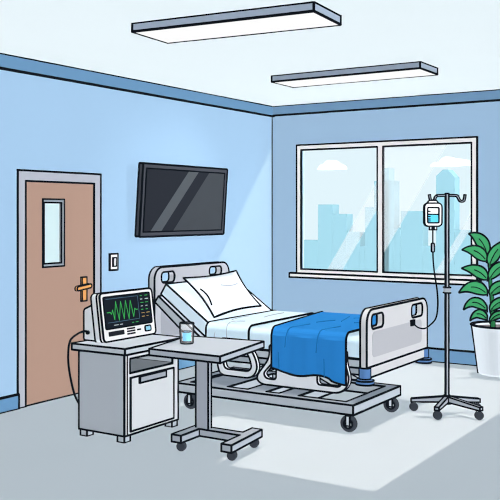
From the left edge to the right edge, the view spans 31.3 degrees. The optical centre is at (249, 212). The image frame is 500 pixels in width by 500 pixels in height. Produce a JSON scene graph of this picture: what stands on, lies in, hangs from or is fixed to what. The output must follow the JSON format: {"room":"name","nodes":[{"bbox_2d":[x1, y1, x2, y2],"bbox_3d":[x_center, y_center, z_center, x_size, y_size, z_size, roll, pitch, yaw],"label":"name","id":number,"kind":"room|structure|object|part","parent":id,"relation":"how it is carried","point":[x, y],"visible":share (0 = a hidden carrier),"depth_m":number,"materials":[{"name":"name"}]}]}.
{"room":"hospital room","nodes":[
{"label":"hospital room","id":0,"kind":"room"},
{"bbox_2d":[0,70,271,396],"bbox_3d":[-3.015,0.170,6.140,0.160,3.000,12.000,0,0,32],"label":"wall","id":1,"kind":"structure","parent":0,"point":[49,124],"depth_m":8.79,"materials":[{"name":"paint"}]},
{"bbox_2d":[16,169,101,408],"bbox_3d":[-1.734,0.651,8.064,0.192,2.056,1.061,0,0,32],"label":"door","id":2,"kind":"structure","parent":1,"relation":"in","point":[59,213],"depth_m":7.99,"materials":[{"name":"brown wood"}]},
{"bbox_3d":[-1.784,0.177,7.970,0.010,0.541,0.215,0,0,32],"label":"glass pane","id":3,"kind":"part","parent":2,"relation":"part of","materials":[{"name":"glass"}]},
{"bbox_3d":[-1.538,0.685,8.235,0.045,0.067,0.206,0,0,32],"label":"lever","id":4,"kind":"part","parent":2,"relation":"part of","materials":[{"name":"gold metal"}]},
{"bbox_3d":[-1.544,0.705,8.283,0.035,0.235,0.077,0,0,32],"label":"handle","id":5,"kind":"part","parent":2,"relation":"part of","materials":[{"name":"gold metal"}]},
{"bbox_2d":[0,360,194,413],"bbox_3d":[-2.938,1.607,6.091,0.041,0.144,12.019,0,0,32],"label":"baseboard","id":6,"kind":"structure","parent":1,"relation":"attached to","point":[8,403],"depth_m":7.54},
{"bbox_2d":[108,253,118,270],"bbox_3d":[-1.318,0.473,8.633,0.041,0.173,0.128,0,0,32],"label":"light switch","id":7,"kind":"object","parent":1,"relation":"attached to","point":[113,258],"visible":1,"depth_m":8.62,"materials":[{"name":"white plastic"}]},
{"bbox_2d":[0,53,274,116],"bbox_3d":[-2.935,-1.268,6.089,0.051,0.144,12.021,0,0,32],"label":"trim","id":8,"kind":"structure","parent":1,"relation":"attached to","point":[8,62],"depth_m":8.72,"materials":[{"name":"blue paint"}]},
{"bbox_2d":[134,162,227,237],"bbox_3d":[-0.710,-0.130,9.471,0.152,0.757,1.507,0,0,32],"label":"television","id":9,"kind":"object","parent":1,"relation":"attached to","point":[173,200],"visible":1,"depth_m":9.35,"materials":[{"name":"black plastic"}]},
{"bbox_2d":[0,362,499,499],"bbox_3d":[-0.164,1.720,4.325,6.920,0.100,12.320,0,0,32],"label":"floor","id":10,"kind":"structure","parent":0,"point":[404,453],"depth_m":6.17,"materials":[{"name":"plastic"}]},
{"bbox_2d":[71,334,182,442],"bbox_3d":[-0.928,1.325,6.859,0.534,0.706,0.725,0,0,32],"label":"base cabinet","id":11,"kind":"object","parent":10,"relation":"on","point":[124,392],"visible":0.93,"depth_m":6.63,"materials":[{"name":"grey metal"}]},
{"bbox_2d":[67,287,156,402],"bbox_3d":[-1.067,1.059,6.980,0.263,0.917,0.766,0,0,32],"label":"patient monitor","id":12,"kind":"object","parent":11,"relation":"on","point":[111,316],"visible":0.99,"depth_m":6.87,"materials":[{"name":"white plastic"}]},
{"bbox_2d":[131,358,170,371],"bbox_3d":[-0.922,1.187,6.850,0.401,0.036,0.589,0,0,32],"label":"shelf","id":13,"kind":"object","parent":11,"relation":"attached to","point":[138,364],"depth_m":6.91,"materials":[{"name":"grey metal"}]},
{"bbox_3d":[-0.738,1.323,6.734,0.019,0.609,0.656,0,0,32],"label":"frame","id":14,"kind":"part","parent":11,"relation":"part of","materials":[{"name":"grey metal"}]},
{"bbox_3d":[-0.737,1.399,6.730,0.026,0.407,0.530,0,0,32],"label":"cabinet door","id":15,"kind":"part","parent":11,"relation":"part of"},
{"bbox_3d":[-0.732,1.230,6.717,0.028,0.063,0.326,0,0,32],"label":"door pull","id":16,"kind":"part","parent":11,"relation":"part of","materials":[{"name":"grey metal"}]},
{"bbox_2d":[148,336,264,460],"bbox_3d":[-0.286,1.316,6.507,0.910,0.707,0.815,0,0,32],"label":"table","id":17,"kind":"object","parent":10,"relation":"on","point":[205,351],"visible":0.96,"depth_m":6.36,"materials":[{"name":"grey metal"}]},
{"bbox_2d":[179,321,194,344],"bbox_3d":[-0.468,0.889,6.611,0.111,0.161,0.111,0,0,32],"label":"water glass","id":18,"kind":"object","parent":17,"relation":"on","point":[186,334],"visible":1,"depth_m":6.60,"materials":[{"name":"clear glass"}]},
{"bbox_2d":[148,261,431,431],"bbox_3d":[0.288,1.081,7.959,2.326,1.176,1.554,0,0,32],"label":"hospital bed","id":19,"kind":"object","parent":10,"relation":"on","point":[390,344],"visible":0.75,"depth_m":7.43,"materials":[{"name":"grey metal"}]},
{"bbox_3d":[-0.545,0.945,8.675,0.003,0.410,1.030,0,0,32],"label":"inset panel","id":20,"kind":"part","parent":19,"relation":"part of","materials":[{"name":"grey plastic"}]},
{"bbox_3d":[-0.574,0.906,8.694,0.084,0.827,1.239,0,0,32],"label":"headboard","id":21,"kind":"part","parent":19,"relation":"part of","materials":[{"name":"grey plastic"}]},
{"bbox_3d":[0.337,0.896,8.002,2.044,0.528,1.098,0,0,32],"label":"mattress","id":22,"kind":"part","parent":19,"relation":"part of","materials":[{"name":"white fabric"}]},
{"bbox_2d":[183,270,261,317],"bbox_3d":[-0.226,0.745,8.380,0.504,0.348,1.101,0,0,32],"label":"pillow","id":23,"kind":"object","parent":19,"relation":"on","point":[222,293],"visible":1,"depth_m":8.24,"materials":[{"name":"fabric"}]},
{"bbox_3d":[-0.102,1.224,7.528,0.418,0.325,0.057,0,0,32],"label":"rail","id":24,"kind":"part","parent":19,"relation":"part of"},
{"bbox_2d":[205,310,312,339],"bbox_3d":[0.123,1.041,8.136,0.458,0.216,1.222,0,0,32],"label":"sheet","id":25,"kind":"object","parent":19,"relation":"on","point":[239,327],"visible":0.65,"depth_m":7.75,"materials":[{"name":"white fabric"}]},
{"bbox_3d":[0.312,1.491,7.567,1.698,0.092,0.918,0,0,32],"label":"frame","id":26,"kind":"part","parent":19,"relation":"part of","materials":[{"name":"metal"}]},
{"bbox_3d":[0.301,1.255,8.024,2.186,0.076,0.996,0,0,32],"label":"support frame","id":27,"kind":"part","parent":19,"relation":"part of","materials":[{"name":"metal"}]},
{"bbox_3d":[0.425,1.250,7.192,0.857,0.347,0.057,0,0,32],"label":"rail","id":28,"kind":"part","parent":19,"relation":"part of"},
{"bbox_2d":[250,315,358,359],"bbox_3d":[0.692,1.056,7.777,1.233,0.191,1.186,0,0,32],"label":"sheet","id":29,"kind":"object","parent":19,"relation":"on","point":[263,331],"visible":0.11,"depth_m":7.44,"materials":[{"name":"white fabric"}]},
{"bbox_2d":[270,311,375,386],"bbox_3d":[0.725,1.139,7.721,0.888,0.427,1.315,0,0,32],"label":"blanket","id":30,"kind":"object","parent":29,"relation":"on","point":[315,344],"visible":0.72,"depth_m":7.17,"materials":[{"name":"fabric"}]},
{"bbox_3d":[0.594,1.367,7.618,0.514,0.190,0.105,0,0,32],"label":"lift arm","id":31,"kind":"part","parent":19,"relation":"part of"},
{"bbox_3d":[1.208,0.970,7.387,0.074,0.463,1.269,0,0,32],"label":"footboard","id":32,"kind":"part","parent":19,"relation":"part of","materials":[{"name":"grey plastic"}]},
{"bbox_3d":[1.225,1.025,7.359,0.002,0.200,1.020,0,0,32],"label":"inset panel","id":33,"kind":"part","parent":19,"relation":"part of","materials":[{"name":"grey plastic"}]},
{"bbox_3d":[1.210,1.234,7.380,0.051,0.097,1.186,0,0,32],"label":"rail","id":34,"kind":"part","parent":19,"relation":"part of","materials":[{"name":"grey plastic"}]},
{"bbox_2d":[409,193,483,419],"bbox_3d":[1.647,0.750,7.360,0.602,1.838,0.396,0,0,0],"label":"stand","id":35,"kind":"object","parent":10,"relation":"on","point":[473,403],"visible":1,"depth_m":7.42,"materials":[{"name":"metal"},{"name":"plastic"},{"name":"rubber"}]},
{"bbox_2d":[410,200,442,328],"bbox_3d":[1.523,0.445,7.532,0.258,1.113,0.334,0,0,-31],"label":"bag","id":36,"kind":"object","parent":35,"relation":"hanging from","point":[432,209],"visible":1,"depth_m":7.41,"materials":[{"name":"plastic"},{"name":"liquid"}]},
{"bbox_3d":[1.489,1.561,7.492,0.281,0.077,0.051,0,0,18],"label":"leg","id":37,"kind":"part","parent":35,"relation":"part of","materials":[{"name":"grey metal"}]},
{"bbox_3d":[1.567,1.561,7.303,0.051,0.077,0.272,0,0,29],"label":"leg","id":38,"kind":"part","parent":35,"relation":"part of","materials":[{"name":"grey metal"}]},
{"bbox_3d":[1.802,1.561,7.486,0.283,0.077,0.051,0,0,-16],"label":"leg","id":39,"kind":"part","parent":35,"relation":"part of","materials":[{"name":"grey metal"}]},
{"bbox_2d":[458,232,499,376],"bbox_3d":[2.573,0.924,9.185,0.652,1.468,0.699,0,0,32],"label":"potted plant","id":40,"kind":"object","parent":10,"relation":"on","point":[485,333],"visible":1,"depth_m":9.15,"materials":[{"name":"green plant"}]},
{"bbox_3d":[2.487,0.834,9.203,0.097,0.752,0.042,0,0,-13],"label":"stem","id":41,"kind":"part","parent":40,"relation":"part of","materials":[{"name":"green plant"}]},
{"bbox_2d":[0,0,499,105],"bbox_3d":[-0.164,-1.380,4.325,6.920,0.100,12.320,0,0,32],"label":"ceiling","id":42,"kind":"structure","parent":0,"point":[461,38],"depth_m":7.04,"materials":[{"name":"paint"}]},
{"bbox_2d":[131,1,341,43],"bbox_3d":[-0.107,-1.300,6.126,1.399,0.079,0.469,0,0,27],"label":"ceiling light","id":43,"kind":"object","parent":42,"relation":"attached to","point":[304,15],"visible":1,"depth_m":6.02,"materials":[{"name":"white plastic"}]},
{"bbox_2d":[137,13,336,42],"bbox_3d":[-0.107,-1.270,6.126,1.360,0.008,0.430,0,0,27],"label":"diffuser","id":44,"kind":"object","parent":43,"relation":"attached to","point":[250,23],"depth_m":6.06,"materials":[{"name":"white plastic"}]},
{"bbox_2d":[271,61,437,87],"bbox_3d":[0.963,-1.300,8.403,1.539,0.079,0.436,0,0,32],"label":"ceiling light","id":45,"kind":"object","parent":42,"relation":"attached to","point":[418,68],"visible":1,"depth_m":8.27,"materials":[{"name":"white plastic"}]},
{"bbox_2d":[275,69,434,86],"bbox_3d":[0.963,-1.270,8.403,1.496,0.008,0.400,0,0,32],"label":"diffuser","id":46,"kind":"object","parent":45,"relation":"attached to","point":[360,75],"depth_m":8.33,"materials":[{"name":"white plastic"}]},
{"bbox_2d":[273,101,499,350],"bbox_3d":[3.102,0.170,9.453,6.600,3.000,0.160,0,0,32],"label":"wall","id":47,"kind":"structure","parent":0,"point":[482,120],"depth_m":10.42,"materials":[{"name":"paint"}]},
{"bbox_2d":[272,117,272,309],"bbox_3d":[0.276,0.155,11.158,0.021,2.730,0.021,0,0,32],"label":"trim","id":48,"kind":"structure","parent":47,"relation":"attached to","point":[272,117],"depth_m":11.15,"materials":[{"name":"paint"}]},
{"bbox_2d":[288,136,481,285],"bbox_3d":[1.501,-0.022,10.336,2.391,1.636,0.091,0,0,32],"label":"window","id":49,"kind":"structure","parent":47,"relation":"in","point":[380,275],"depth_m":10.34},
{"bbox_3d":[1.501,0.760,10.336,2.391,0.071,0.091,0,0,32],"label":"sill","id":50,"kind":"part","parent":49,"relation":"part of","materials":[{"name":"white"}]},
{"bbox_2d":[273,89,499,115],"bbox_3d":[3.051,-1.272,9.373,6.621,0.136,0.051,0,0,32],"label":"trim","id":51,"kind":"structure","parent":47,"relation":"attached to","point":[484,95],"depth_m":10.27,"materials":[{"name":"blue paint"}]},
{"bbox_2d":[429,347,475,365],"bbox_3d":[3.053,1.595,9.376,6.623,0.173,0.045,0,0,32],"label":"baseboard","id":52,"kind":"structure","parent":47,"relation":"attached to","point":[460,357],"depth_m":9.86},
{"label":"outside","id":53,"kind":"structure","parent":0,"visible":0},
{"bbox_2d":[318,204,338,268],"bbox_3d":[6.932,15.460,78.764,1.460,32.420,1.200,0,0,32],"label":"building","id":54,"kind":"structure","parent":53,"point":[325,211],"depth_m":78.24,"materials":[{"name":"blue"}]},
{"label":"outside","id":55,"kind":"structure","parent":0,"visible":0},
{"bbox_2d":[333,214,352,269],"bbox_3d":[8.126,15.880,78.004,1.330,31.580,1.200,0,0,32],"label":"building","id":56,"kind":"structure","parent":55,"point":[342,223],"depth_m":77.52,"materials":[{"name":"blue"}]},
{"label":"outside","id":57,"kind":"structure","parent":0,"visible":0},
{"bbox_2d":[347,232,364,269],"bbox_3d":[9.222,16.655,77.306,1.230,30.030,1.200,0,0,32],"label":"building","id":58,"kind":"structure","parent":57,"point":[355,240],"depth_m":76.79,"materials":[{"name":"blue"}]},
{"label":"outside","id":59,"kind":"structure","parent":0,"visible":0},
{"bbox_2d":[360,246,364,269],"bbox_3d":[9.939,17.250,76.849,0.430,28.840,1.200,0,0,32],"label":"building","id":60,"kind":"structure","parent":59,"point":[362,248],"depth_m":76.34,"materials":[{"name":"blue"}]},
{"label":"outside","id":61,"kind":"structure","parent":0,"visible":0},
{"bbox_2d":[365,168,398,271],"bbox_3d":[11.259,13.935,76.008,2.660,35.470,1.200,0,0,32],"label":"building","id":62,"kind":"structure","parent":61,"point":[391,186],"depth_m":75.19,"materials":[{"name":"blue"}]},
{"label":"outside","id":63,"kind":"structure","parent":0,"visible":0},
{"bbox_2d":[394,228,400,271],"bbox_3d":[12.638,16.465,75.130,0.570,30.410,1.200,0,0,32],"label":"building","id":64,"kind":"structure","parent":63,"point":[397,231],"depth_m":74.61,"materials":[{"name":"blue"}]},
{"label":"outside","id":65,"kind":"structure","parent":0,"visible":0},
{"bbox_2d":[401,211,427,272],"bbox_3d":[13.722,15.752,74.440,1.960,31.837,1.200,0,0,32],"label":"building","id":66,"kind":"structure","parent":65,"point":[414,235],"depth_m":73.90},
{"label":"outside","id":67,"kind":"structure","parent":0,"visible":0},
{"bbox_2d":[423,246,435,272],"bbox_3d":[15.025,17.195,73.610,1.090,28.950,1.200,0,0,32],"label":"building","id":68,"kind":"structure","parent":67,"point":[427,254],"depth_m":73.14,"materials":[{"name":"blue"}]},
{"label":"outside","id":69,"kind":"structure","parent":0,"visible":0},
{"bbox_2d":[436,169,459,273],"bbox_3d":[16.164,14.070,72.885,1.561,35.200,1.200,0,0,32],"label":"building","id":70,"kind":"structure","parent":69,"point":[447,181],"depth_m":72.45,"materials":[{"name":"blue"}]},
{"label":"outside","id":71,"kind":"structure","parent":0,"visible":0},
{"bbox_2d":[455,230,470,274],"bbox_3d":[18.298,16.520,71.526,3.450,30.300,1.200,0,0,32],"label":"building","id":72,"kind":"structure","parent":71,"point":[462,239],"depth_m":71.64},
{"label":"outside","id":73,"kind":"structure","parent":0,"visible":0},
{"bbox_2d":[317,160,346,169],"bbox_3d":[7.693,-4.495,83.496,2.600,0.870,1.000,0,0,32],"label":"cloud","id":74,"kind":"structure","parent":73,"point":[330,164],"depth_m":83.09,"materials":[{"name":"white"}]},
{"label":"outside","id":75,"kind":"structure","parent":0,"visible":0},
{"bbox_2d":[430,156,470,166],"bbox_3d":[17.520,-4.470,77.238,3.700,0.820,1.000,0,0,32],"label":"cloud","id":76,"kind":"structure","parent":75,"point":[446,161],"depth_m":76.82,"materials":[{"name":"white"}]},
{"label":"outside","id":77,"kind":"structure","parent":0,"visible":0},
{"bbox_2d":[304,240,317,268],"bbox_3d":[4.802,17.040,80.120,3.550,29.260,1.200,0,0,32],"label":"building","id":78,"kind":"structure","parent":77,"point":[310,246],"depth_m":78.99,"materials":[{"name":"blue"}]}
]}

